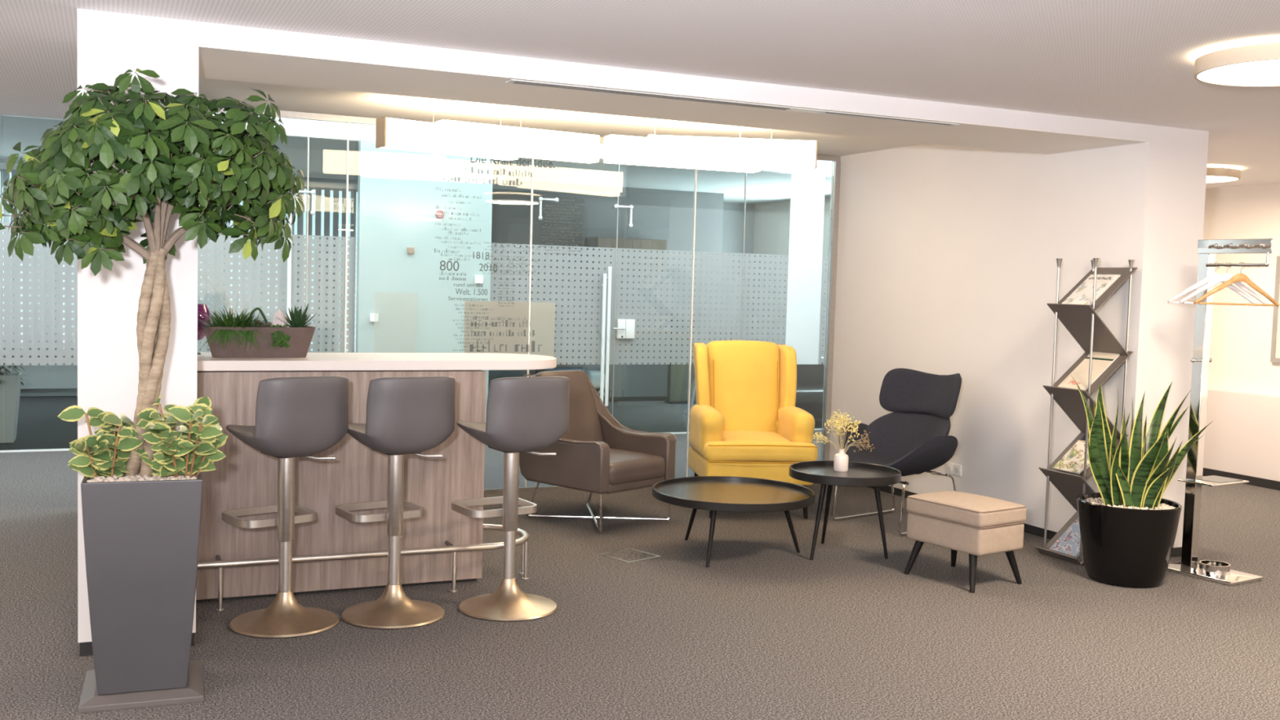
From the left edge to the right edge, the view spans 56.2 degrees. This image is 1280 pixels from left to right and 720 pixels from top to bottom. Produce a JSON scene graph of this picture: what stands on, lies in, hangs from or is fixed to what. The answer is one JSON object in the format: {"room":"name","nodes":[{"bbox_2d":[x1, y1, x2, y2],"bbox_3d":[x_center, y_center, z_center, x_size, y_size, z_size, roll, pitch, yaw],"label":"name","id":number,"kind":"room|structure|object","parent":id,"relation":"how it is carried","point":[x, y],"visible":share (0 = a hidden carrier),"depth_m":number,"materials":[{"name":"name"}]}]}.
{"room":"lobby","nodes":[
{"label":"lobby","id":0,"kind":"room"},
{"bbox_2d":[0,158,755,396],"bbox_3d":[-4.831,-1.150,15.983,14.400,3.200,0.100,0,4,-24],"label":"wall","id":1,"kind":"structure","parent":0,"point":[733,213],"depth_m":18.64,"materials":[{"name":"grey paint"}]},
{"bbox_2d":[0,115,831,204],"bbox_3d":[-3.787,-2.425,13.641,14.400,0.300,4.840,0,4,-24],"label":"ceiling","id":2,"kind":"structure","parent":0,"point":[327,157],"depth_m":14.12,"materials":[{"name":"white paint"}]},
{"bbox_2d":[0,163,17,226],"bbox_3d":[-7.592,-1.985,14.417,0.182,0.741,0.096,0,4,-24],"label":"vertical blind","id":3,"kind":"object","parent":2,"relation":"hanging from","point":[4,176],"depth_m":14.38,"materials":[{"name":"white fabric"}]},
{"bbox_2d":[288,181,357,240],"bbox_3d":[-4.222,-1.983,15.919,0.888,0.752,0.096,0,4,-24],"label":"vertical blind","id":4,"kind":"object","parent":2,"relation":"hanging from","point":[327,186],"depth_m":15.94,"materials":[{"name":"white fabric"}]},
{"bbox_2d":[0,112,831,177],"bbox_3d":[-2.782,-2.246,11.386,14.400,0.315,0.110,0,4,-24],"label":"wall","id":5,"kind":"structure","parent":2,"relation":"attached to","point":[301,128],"depth_m":11.31,"materials":[{"name":"white paint"}]},
{"bbox_2d":[0,124,828,450],"bbox_3d":[-2.781,-0.648,11.384,14.400,2.873,0.107,0,4,-24],"label":"window","id":6,"kind":"structure","parent":5,"relation":"in","point":[805,266],"depth_m":12.41,"materials":[{"name":"clear glass"}]},
{"bbox_2d":[0,427,822,452],"bbox_3d":[-2.838,0.788,11.510,14.400,0.012,0.060,0,4,-24],"label":"trim","id":7,"kind":"structure","parent":6,"relation":"attached to","point":[672,433],"depth_m":10.45,"materials":[{"name":"white ceramic"}]},
{"bbox_2d":[198,77,924,155],"bbox_3d":[-0.241,-1.879,7.975,6.265,0.472,2.594,0,4,-24],"label":"ceiling","id":8,"kind":"structure","parent":0,"point":[286,98],"depth_m":8.24,"materials":[{"name":"paint"}]},
{"bbox_2d":[375,99,599,163],"bbox_3d":[-0.988,-1.494,7.818,1.448,0.320,0.390,-1,4,-31],"label":"pendant lamp","id":9,"kind":"object","parent":8,"relation":"hanging from","point":[449,137],"visible":0.98,"depth_m":7.64,"materials":[{"name":"white plastic"}]},
{"bbox_2d":[381,117,518,160],"bbox_3d":[-1.232,-1.429,7.774,0.954,0.178,0.130,-1,5,-37],"label":"diffuser","id":10,"kind":"object","parent":9,"relation":"attached to","point":[396,134],"depth_m":7.56,"materials":[{"name":"white plastic"}]},
{"bbox_2d":[435,120,599,163],"bbox_3d":[-0.784,-1.417,7.799,1.118,0.178,0.130,-1,4,-31],"label":"diffuser","id":11,"kind":"object","parent":9,"relation":"attached to","point":[452,137],"depth_m":7.72,"materials":[{"name":"white plastic"}]},
{"bbox_2d":[603,118,817,173],"bbox_3d":[0.461,-1.476,8.201,1.417,0.320,0.526,1,4,-3],"label":"pendant lamp","id":12,"kind":"object","parent":8,"relation":"hanging from","point":[740,154],"visible":0.9,"depth_m":7.97,"materials":[{"name":"white plastic"}]},
{"bbox_2d":[603,134,760,173],"bbox_3d":[0.300,-1.413,8.227,1.121,0.178,0.130,0,4,-21],"label":"diffuser","id":13,"kind":"object","parent":12,"relation":"attached to","point":[618,149],"depth_m":8.03,"materials":[{"name":"white plastic"}]},
{"bbox_2d":[646,134,815,168],"bbox_3d":[0.608,-1.391,8.018,1.122,0.178,0.130,1,4,-4],"label":"diffuser","id":14,"kind":"object","parent":12,"relation":"attached to","point":[697,152],"depth_m":7.96,"materials":[{"name":"white plastic"}]},
{"bbox_2d":[488,178,724,396],"bbox_3d":[-0.509,-0.888,16.173,3.550,2.900,0.100,0,4,-24],"label":"wall partition","id":15,"kind":"structure","parent":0,"point":[581,211],"depth_m":16.10,"materials":[{"name":"grey"}]},
{"bbox_2d":[586,236,666,271],"bbox_3d":[-0.182,-1.379,15.992,1.000,0.480,0.408,0,4,-24],"label":"upper cabinet","id":16,"kind":"object","parent":15,"relation":"attached to","point":[594,242],"visible":0.43,"depth_m":15.80,"materials":[{"name":"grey wood"}]},
{"bbox_2d":[608,395,666,401],"bbox_3d":[-0.525,0.533,16.208,3.550,0.060,0.020,0,4,-24],"label":"baseboard","id":17,"kind":"structure","parent":15,"relation":"attached to","point":[658,397],"depth_m":16.42,"materials":[{"name":"black"}]},
{"bbox_2d":[0,395,1279,719],"bbox_3d":[-0.665,1.200,6.879,14.600,0.100,20.200,0,4,-24],"label":"floor","id":18,"kind":"structure","parent":0,"point":[767,630],"depth_m":5.60,"materials":[{"name":"carpet"}]},
{"bbox_2d":[0,363,32,443],"bbox_3d":[-5.844,0.357,10.918,0.580,0.777,0.593,0,4,-24],"label":"planter","id":19,"kind":"object","parent":18,"relation":"on","point":[11,383],"visible":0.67,"depth_m":10.82,"materials":[{"name":"grey"}]},
{"bbox_2d":[0,348,77,396],"bbox_3d":[-7.750,0.157,14.611,1.650,0.600,0.072,0,4,-24],"label":"radiator","id":20,"kind":"object","parent":18,"relation":"on","point":[64,376],"visible":0.36,"depth_m":14.78,"materials":[{"name":"white metal"}]},
{"bbox_2d":[0,68,304,713],"bbox_3d":[-1.874,0.102,4.490,1.166,2.322,0.884,0,4,-24],"label":"potted tree","id":21,"kind":"object","parent":18,"relation":"on","point":[141,485],"visible":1,"depth_m":4.37,"materials":[{"name":"green plant"}]},
{"bbox_2d":[222,375,348,638],"bbox_3d":[-1.643,0.630,5.495,0.484,1.155,0.590,-2,5,-41],"label":"bar stool","id":22,"kind":"object","parent":18,"relation":"on","point":[307,416],"visible":1,"depth_m":5.34,"materials":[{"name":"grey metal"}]},
{"bbox_2d":[195,369,486,601],"bbox_3d":[-1.610,0.598,6.286,1.470,1.122,0.570,0,4,-24],"label":"bar counter","id":23,"kind":"object","parent":18,"relation":"on","point":[246,477],"depth_m":6.02,"materials":[{"name":"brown wood"}]},
{"bbox_2d":[197,351,556,371],"bbox_3d":[-1.381,0.006,6.360,1.952,0.050,0.640,0,4,-24],"label":"countertop","id":24,"kind":"structure","parent":23,"relation":"on","point":[313,361],"depth_m":6.13,"materials":[{"name":"white stone"}]},
{"bbox_2d":[197,303,211,354],"bbox_3d":[-2.295,-0.158,6.127,0.190,0.255,0.190,0,4,-24],"label":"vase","id":25,"kind":"object","parent":24,"relation":"on","point":[201,308],"visible":0.17,"depth_m":6.08,"materials":[{"name":"purple glass"}]},
{"bbox_2d":[197,275,315,358],"bbox_3d":[-1.950,-0.215,6.016,0.672,0.402,0.400,0,4,-30],"label":"potted plant","id":26,"kind":"object","parent":24,"relation":"on","point":[231,337],"visible":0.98,"depth_m":5.97,"materials":[{"name":"green plant"}]},
{"bbox_2d":[203,324,315,358],"bbox_3d":[-1.921,-0.092,6.051,0.540,0.155,0.220,0,4,-30],"label":"planter","id":27,"kind":"object","parent":26,"relation":"on","point":[277,340],"depth_m":5.96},
{"bbox_2d":[197,524,528,611],"bbox_3d":[-1.418,1.051,6.203,1.742,0.239,0.545,0,4,-24],"label":"rail","id":28,"kind":"object","parent":18,"relation":"on","point":[523,540],"visible":0.87,"depth_m":5.96,"materials":[{"name":"silver metal"}]},
{"bbox_2d":[335,376,455,629],"bbox_3d":[-1.178,0.632,5.682,0.484,1.155,0.590,-1,4,-35],"label":"bar stool","id":29,"kind":"object","parent":18,"relation":"on","point":[414,415],"visible":0.95,"depth_m":5.51,"materials":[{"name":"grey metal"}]},
{"bbox_2d":[355,139,493,422],"bbox_3d":[-2.094,-0.636,11.634,1.290,2.880,0.120,0,4,-24],"label":"glass panel","id":30,"kind":"object","parent":18,"relation":"on","point":[400,193],"visible":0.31,"depth_m":11.52,"materials":[{"name":"grey"}]},
{"bbox_2d":[369,313,378,321],"bbox_3d":[-2.526,-0.401,11.375,0.078,0.078,0.030,0,4,-24],"label":"magnet","id":31,"kind":"object","parent":30,"relation":"attached to","point":[373,317],"visible":1,"depth_m":11.36,"materials":[{"name":"white plastic"}]},
{"bbox_2d":[407,247,413,253],"bbox_3d":[-2.197,-1.050,11.472,0.063,0.063,0.030,0,4,-24],"label":"magnet","id":32,"kind":"object","parent":30,"relation":"attached to","point":[410,250],"visible":1,"depth_m":11.46,"materials":[{"name":"brown plastic"}]},
{"bbox_2d":[435,209,444,218],"bbox_3d":[-1.933,-1.409,11.569,0.084,0.084,0.020,0,4,-24],"label":"magnet","id":33,"kind":"object","parent":30,"relation":"attached to","point":[439,214],"visible":1,"depth_m":11.56,"materials":[{"name":"red"}]},
{"bbox_2d":[475,275,483,283],"bbox_3d":[-1.583,-0.790,11.766,0.078,0.078,0.030,0,4,-24],"label":"magnet","id":34,"kind":"object","parent":30,"relation":"attached to","point":[478,279],"visible":1,"depth_m":11.75,"materials":[{"name":"white plastic"}]},
{"bbox_2d":[451,376,569,621],"bbox_3d":[-0.651,0.635,5.862,0.484,1.155,0.590,-1,4,-33],"label":"bar stool","id":35,"kind":"object","parent":18,"relation":"on","point":[529,415],"visible":1,"depth_m":5.69,"materials":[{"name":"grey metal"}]},
{"bbox_2d":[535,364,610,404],"bbox_3d":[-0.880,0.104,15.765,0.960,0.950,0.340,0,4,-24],"label":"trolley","id":36,"kind":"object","parent":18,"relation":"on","point":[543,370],"visible":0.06,"depth_m":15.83,"materials":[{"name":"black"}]},
{"bbox_2d":[538,366,584,372],"bbox_3d":[-1.030,0.237,15.708,0.560,0.280,0.260,0,4,-24],"label":"table","id":37,"kind":"object","parent":36,"relation":"on","point":[557,368],"visible":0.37,"depth_m":15.62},
{"bbox_2d":[584,370,604,389],"bbox_3d":[-0.611,0.267,15.897,0.260,0.240,0.240,0,4,-24],"label":"bag","id":38,"kind":"object","parent":36,"relation":"on","point":[594,376],"visible":0.48,"depth_m":15.79,"materials":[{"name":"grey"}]},
{"bbox_2d":[519,369,677,533],"bbox_3d":[-0.314,0.585,8.130,0.846,0.988,0.767,5,5,41],"label":"armchair","id":39,"kind":"object","parent":18,"relation":"on","point":[596,454],"visible":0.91,"depth_m":8.02,"materials":[{"name":"brown leather"}]},
{"bbox_2d":[608,448,665,485],"bbox_3d":[-0.246,0.705,8.077,0.660,0.170,0.575,5,5,41],"label":"seat cushion","id":40,"kind":"object","parent":39,"relation":"on","point":[627,466],"depth_m":7.91,"materials":[{"name":"brown leather"}]},
{"bbox_2d":[599,548,661,562],"bbox_3d":[-0.060,1.153,7.069,0.260,0.003,0.260,-2,5,-44],"label":"floor outlet","id":41,"kind":"object","parent":18,"relation":"on","point":[628,555],"visible":1,"depth_m":7.06,"materials":[{"name":"metal"}]},
{"bbox_2d":[652,475,815,567],"bbox_3d":[0.553,0.970,7.180,0.970,0.395,0.970,0,4,-24],"label":"tray table","id":42,"kind":"object","parent":18,"relation":"on","point":[714,494],"visible":1,"depth_m":7.14,"materials":[{"name":"black paint"}]},
{"bbox_2d":[655,480,812,503],"bbox_3d":[0.558,0.805,7.169,0.946,0.014,0.946,0,4,-24],"label":"tray","id":43,"kind":"object","parent":42,"relation":"on","point":[669,491],"depth_m":7.21,"materials":[{"name":"black metal"}]},
{"bbox_2d":[688,340,817,518],"bbox_3d":[0.797,0.475,8.664,0.815,1.206,0.921,1,4,-7],"label":"chair","id":44,"kind":"object","parent":18,"relation":"on","point":[745,420],"visible":0.93,"depth_m":8.78,"materials":[{"name":"yellow fabric"}]},
{"bbox_2d":[722,431,790,441],"bbox_3d":[0.792,0.605,8.681,0.515,0.160,0.660,1,4,-7],"label":"seat cushion","id":45,"kind":"object","parent":44,"relation":"on","point":[775,436],"depth_m":8.54,"materials":[{"name":"yellow fabric"}]},
{"bbox_2d":[702,440,817,462],"bbox_3d":[0.839,0.636,8.302,0.800,0.144,0.159,1,4,-7],"label":"cushion","id":46,"kind":"object","parent":44,"relation":"on","point":[713,451],"depth_m":8.23,"materials":[{"name":"yellow fabric"}]},
{"bbox_2d":[795,356,824,419],"bbox_3d":[2.217,0.368,14.416,1.900,0.770,0.790,0,4,-24],"label":"cabinet","id":47,"kind":"object","parent":18,"relation":"on","point":[810,377],"visible":0.02,"depth_m":14.20,"materials":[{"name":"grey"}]},
{"bbox_2d":[788,460,901,559],"bbox_3d":[1.232,0.919,7.265,0.670,0.522,0.670,0,4,-24],"label":"tray table","id":48,"kind":"object","parent":18,"relation":"on","point":[820,472],"visible":0.98,"depth_m":7.17,"materials":[{"name":"black paint"}]},
{"bbox_2d":[833,448,848,471],"bbox_3d":[1.238,0.614,7.364,0.088,0.135,0.088,0,4,-24],"label":"vase","id":49,"kind":"object","parent":48,"relation":"on","point":[841,459],"visible":1,"depth_m":7.33,"materials":[{"name":"beige ceramic"}]},
{"bbox_2d":[810,408,874,453],"bbox_3d":[1.243,0.490,7.346,0.249,0.356,0.323,-2,5,-43],"label":"dried flowers","id":50,"kind":"object","parent":49,"relation":"in","point":[840,424],"visible":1,"depth_m":7.34,"materials":[{"name":"beige plant"}]},
{"bbox_2d":[793,465,896,477],"bbox_3d":[1.239,0.696,7.250,0.646,0.014,0.646,0,4,-24],"label":"tray","id":51,"kind":"object","parent":48,"relation":"on","point":[854,471],"depth_m":7.32,"materials":[{"name":"black metal"}]},
{"bbox_2d":[831,368,961,535],"bbox_3d":[1.811,0.603,8.264,0.787,1.049,0.805,-1,5,-39],"label":"lounge chair","id":52,"kind":"object","parent":18,"relation":"on","point":[911,439],"visible":0.84,"depth_m":8.37,"materials":[{"name":"grey fabric"}]},
{"bbox_2d":[903,490,1026,592],"bbox_3d":[1.817,0.996,6.713,0.425,0.478,0.539,-1,4,-35],"label":"ottoman","id":53,"kind":"object","parent":18,"relation":"on","point":[975,525],"visible":1,"depth_m":6.55,"materials":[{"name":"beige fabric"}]},
{"bbox_2d":[906,490,1026,527],"bbox_3d":[1.823,0.819,6.702,0.392,0.123,0.537,-1,4,-35],"label":"cushion","id":54,"kind":"object","parent":53,"relation":"on","point":[952,508],"depth_m":6.56,"materials":[{"name":"beige fabric"}]},
{"bbox_2d":[1035,257,1137,565],"bbox_3d":[2.717,0.303,7.309,0.366,1.832,0.350,0,4,-24],"label":"magazine rack","id":55,"kind":"object","parent":18,"relation":"on","point":[1082,322],"visible":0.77,"depth_m":7.27,"materials":[{"name":"grey metal"}]},
{"bbox_2d":[1040,511,1084,565],"bbox_3d":[2.713,1.079,7.366,0.326,0.275,0.350,0,4,-24],"label":"shelf","id":56,"kind":"object","parent":55,"relation":"attached to","point":[1080,561],"depth_m":7.44,"materials":[{"name":"grey metal"}]},
{"bbox_2d":[1049,549,1079,558],"bbox_3d":[2.694,1.085,7.358,0.245,0.207,0.222,0,4,-24],"label":"magazine","id":57,"kind":"object","parent":55,"relation":"on","point":[1050,549],"visible":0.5,"depth_m":7.28,"materials":[{"name":"white paper"}]},
{"bbox_2d":[1049,518,1079,557],"bbox_3d":[2.679,1.088,7.346,0.220,0.186,0.217,0,4,-24],"label":"magazine","id":58,"kind":"object","parent":55,"relation":"on","point":[1068,544],"visible":0.71,"depth_m":7.36,"materials":[{"name":"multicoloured paper"}]},
{"bbox_2d":[1053,440,1089,474],"bbox_3d":[2.683,0.591,7.315,0.206,0.175,0.217,0,4,-24],"label":"magazine","id":59,"kind":"object","parent":55,"relation":"on","point":[1073,461],"visible":0.71,"depth_m":7.33,"materials":[{"name":"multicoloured paper"}]},
{"bbox_2d":[1080,431,1089,468],"bbox_3d":[2.743,0.551,7.339,0.244,0.208,0.222,0,4,-24],"label":"magazine","id":60,"kind":"object","parent":55,"relation":"on","point":[1083,438],"visible":0.11,"depth_m":7.44,"materials":[{"name":"white paper"}]},
{"bbox_2d":[1057,351,1119,390],"bbox_3d":[2.734,0.067,7.298,0.270,0.224,0.222,0,4,-24],"label":"magazine","id":61,"kind":"object","parent":55,"relation":"on","point":[1101,362],"visible":0.87,"depth_m":7.29,"materials":[{"name":"white paper"}]},
{"bbox_2d":[1049,431,1128,481],"bbox_3d":[2.728,0.577,7.334,0.326,0.277,0.350,0,4,-24],"label":"shelf","id":62,"kind":"object","parent":55,"relation":"attached to","point":[1086,473],"depth_m":7.27,"materials":[{"name":"grey metal"}]},
{"bbox_2d":[1062,274,1117,304],"bbox_3d":[2.725,-0.426,7.262,0.229,0.188,0.212,0,4,-24],"label":"magazine","id":63,"kind":"object","parent":55,"relation":"on","point":[1083,294],"visible":0.88,"depth_m":7.26,"materials":[{"name":"white paper"}]},
{"bbox_2d":[1053,351,1133,396],"bbox_3d":[2.742,0.071,7.302,0.326,0.270,0.350,0,4,-24],"label":"shelf","id":64,"kind":"object","parent":55,"relation":"attached to","point":[1123,356],"depth_m":7.21,"materials":[{"name":"grey metal"}]},
{"bbox_2d":[1057,267,1137,311],"bbox_3d":[2.756,-0.432,7.270,0.326,0.269,0.350,0,4,-24],"label":"shelf","id":65,"kind":"object","parent":55,"relation":"attached to","point":[1125,273],"depth_m":7.18,"materials":[{"name":"grey metal"}]},
{"bbox_2d":[1088,274,1120,305],"bbox_3d":[2.737,-0.423,7.257,0.238,0.196,0.217,0,4,-24],"label":"magazine","id":66,"kind":"object","parent":55,"relation":"on","point":[1118,275],"visible":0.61,"depth_m":7.17,"materials":[{"name":"white paper"}]},
{"bbox_2d":[1071,375,1211,587],"bbox_3d":[2.815,0.666,6.791,0.862,1.173,0.552,0,4,-24],"label":"potted snake plant","id":67,"kind":"object","parent":18,"relation":"on","point":[1128,531],"visible":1,"depth_m":6.67,"materials":[{"name":"green plant"}]},
{"bbox_2d":[1167,238,1273,586],"bbox_3d":[3.360,0.290,6.869,0.399,1.945,0.570,-1,4,-32],"label":"coat stand","id":68,"kind":"object","parent":18,"relation":"on","point":[1217,571],"visible":0.91,"depth_m":6.89,"materials":[{"name":"silver metal"}]},
{"bbox_2d":[1167,262,1257,303],"bbox_3d":[3.262,-0.434,6.808,0.470,0.244,0.055,2,4,9],"label":"hanger","id":69,"kind":"object","parent":68,"relation":"hanging from","point":[1211,277],"visible":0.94,"depth_m":6.79,"materials":[{"name":"white plastic"}]},
{"bbox_2d":[1177,475,1248,486],"bbox_3d":[3.330,0.702,6.955,0.360,0.010,0.220,-1,4,-32],"label":"tray","id":70,"kind":"object","parent":68,"relation":"on","point":[1190,480],"depth_m":6.91,"materials":[{"name":"grey metal"}]},
{"bbox_2d":[1178,262,1267,306],"bbox_3d":[3.298,-0.430,6.749,0.470,0.244,0.055,2,4,6],"label":"hanger","id":71,"kind":"object","parent":68,"relation":"hanging from","point":[1225,277],"visible":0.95,"depth_m":6.73,"materials":[{"name":"white plastic"}]},
{"bbox_2d":[1193,262,1279,306],"bbox_3d":[3.338,-0.424,6.682,0.470,0.244,0.055,2,4,-1],"label":"hanger","id":72,"kind":"object","parent":68,"relation":"hanging from","point":[1240,277],"visible":1,"depth_m":6.67,"materials":[{"name":"brown wood"}]},
{"bbox_2d":[0,0,1279,188],"bbox_3d":[0.881,-1.510,3.412,14.600,0.568,13.000,0,4,-24],"label":"ceiling","id":73,"kind":"structure","parent":0,"point":[1133,61],"depth_m":5.04,"materials":[{"name":"white paint"}]},
{"bbox_2d":[1205,165,1240,182],"bbox_3d":[4.363,-1.466,9.455,0.680,0.085,0.680,0,4,-24],"label":"ceiling lamp","id":74,"kind":"object","parent":73,"relation":"attached to","point":[1214,174],"visible":0.27,"depth_m":9.18,"materials":[{"name":"beige"}]},
{"bbox_2d":[1205,175,1238,182],"bbox_3d":[4.362,-1.428,9.457,0.656,0.004,0.656,0,4,-24],"label":"diffuser","id":75,"kind":"object","parent":74,"relation":"attached to","point":[1210,179],"depth_m":9.34,"materials":[{"name":"white plastic"}]},
{"bbox_2d":[1194,41,1279,86],"bbox_3d":[2.668,-1.229,4.954,0.680,0.085,0.680,0,4,-24],"label":"ceiling lamp","id":76,"kind":"object","parent":73,"relation":"attached to","point":[1255,64],"visible":1,"depth_m":4.90,"materials":[{"name":"beige plastic"}]},
{"bbox_2d":[1197,59,1279,85],"bbox_3d":[2.667,-1.191,4.956,0.656,0.004,0.656,0,4,-24],"label":"diffuser","id":77,"kind":"object","parent":76,"relation":"attached to","point":[1217,72],"depth_m":4.99,"materials":[{"name":"white plastic"}]},
{"bbox_2d":[76,8,1208,642],"bbox_3d":[0.418,-0.424,6.494,6.265,3.130,0.843,0,4,-24],"label":"wall","id":78,"kind":"structure","parent":0,"point":[110,44],"depth_m":5.01,"materials":[{"name":"paint"}]},
{"bbox_2d":[79,632,194,656],"bbox_3d":[-2.280,1.166,5.413,0.444,0.060,0.831,0,4,-24],"label":"baseboard","id":79,"kind":"structure","parent":78,"relation":"attached to","point":[86,649],"depth_m":4.96,"materials":[{"name":"black"}]},
{"bbox_2d":[198,45,1148,154],"bbox_3d":[0.430,-1.331,6.433,5.322,0.004,0.839,0,4,-24],"label":"ceiling","id":80,"kind":"structure","parent":78,"relation":"attached to","point":[216,63],"depth_m":6.16,"materials":[{"name":"paint"}]},
{"bbox_2d":[505,79,959,126],"bbox_3d":[0.564,-1.300,6.112,2.580,0.006,0.090,0,4,-24],"label":"ceiling vent","id":81,"kind":"object","parent":80,"relation":"in","point":[511,81],"visible":1,"depth_m":6.03,"materials":[{"name":"white metal"}]},
{"bbox_2d":[751,182,1279,395],"bbox_3d":[5.958,-0.445,9.706,0.200,3.200,20.200,0,4,-24],"label":"wall","id":82,"kind":"structure","parent":0,"point":[1241,335],"depth_m":10.78,"materials":[{"name":"beige paint"}]},
{"bbox_2d":[1202,467,1279,490],"bbox_3d":[6.672,1.282,7.497,0.017,0.075,9.357,0,4,-24],"label":"baseboard","id":83,"kind":"structure","parent":82,"relation":"attached to","point":[1254,481],"depth_m":10.49,"materials":[{"name":"black"}]},
{"bbox_2d":[1203,388,1279,481],"bbox_3d":[6.753,0.888,7.503,0.140,0.715,9.357,0,4,-24],"label":"wall ledge","id":84,"kind":"object","parent":82,"relation":"attached to","point":[1242,436],"depth_m":10.56,"materials":[{"name":"grey paint"}]},
{"bbox_2d":[1270,256,1279,362],"bbox_3d":[5.720,-0.407,9.954,0.030,0.920,1.000,0,4,-24],"label":"picture","id":85,"kind":"object","parent":82,"relation":"attached to","point":[1275,343],"visible":1,"depth_m":10.38,"materials":[{"name":"paper"}]},
{"bbox_2d":[1275,288,1279,358],"bbox_3d":[5.724,-0.407,9.956,0.020,0.840,0.920,0,4,-24],"label":"artwork","id":86,"kind":"object","parent":85,"relation":"attached to","point":[1277,291],"depth_m":10.37,"materials":[{"name":"paper"}]},
{"bbox_2d":[829,141,1208,547],"bbox_3d":[2.541,-0.280,8.830,0.485,2.668,3.357,0,4,-24],"label":"wall","id":87,"kind":"structure","parent":0,"point":[948,255],"depth_m":8.21,"materials":[{"name":"paint"}]},
{"bbox_2d":[205,105,840,491],"bbox_3d":[-0.990,-0.365,9.059,5.780,2.727,0.060,0,4,-24],"label":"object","id":88,"kind":"structure","parent":87,"relation":"in","point":[836,163],"depth_m":9.73,"materials":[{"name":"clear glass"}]},
{"bbox_2d":[463,300,555,368],"bbox_3d":[-0.986,-0.187,9.081,0.715,0.510,0.003,0,4,-24],"label":"sign","id":89,"kind":"object","parent":88,"relation":"attached to","point":[490,326],"visible":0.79,"depth_m":9.07,"materials":[{"name":"beige paper"}]},
{"bbox_2d":[945,462,954,474],"bbox_3d":[2.277,0.795,8.807,0.016,0.082,0.082,0,4,-24],"label":"wall socket","id":90,"kind":"object","parent":87,"relation":"attached to","point":[949,466],"visible":0.91,"depth_m":8.80,"materials":[{"name":"white plastic"}]},
{"bbox_2d":[953,463,962,476],"bbox_3d":[2.314,0.802,8.725,0.016,0.082,0.082,0,4,-24],"label":"wall socket","id":91,"kind":"object","parent":87,"relation":"attached to","point":[957,468],"visible":1,"depth_m":8.71,"materials":[{"name":"white plastic"}]},
{"bbox_2d":[866,485,1182,556],"bbox_3d":[2.502,1.081,8.918,0.473,0.060,3.348,0,4,-24],"label":"baseboard","id":92,"kind":"structure","parent":87,"relation":"attached to","point":[1176,552],"depth_m":8.05,"materials":[{"name":"black"}]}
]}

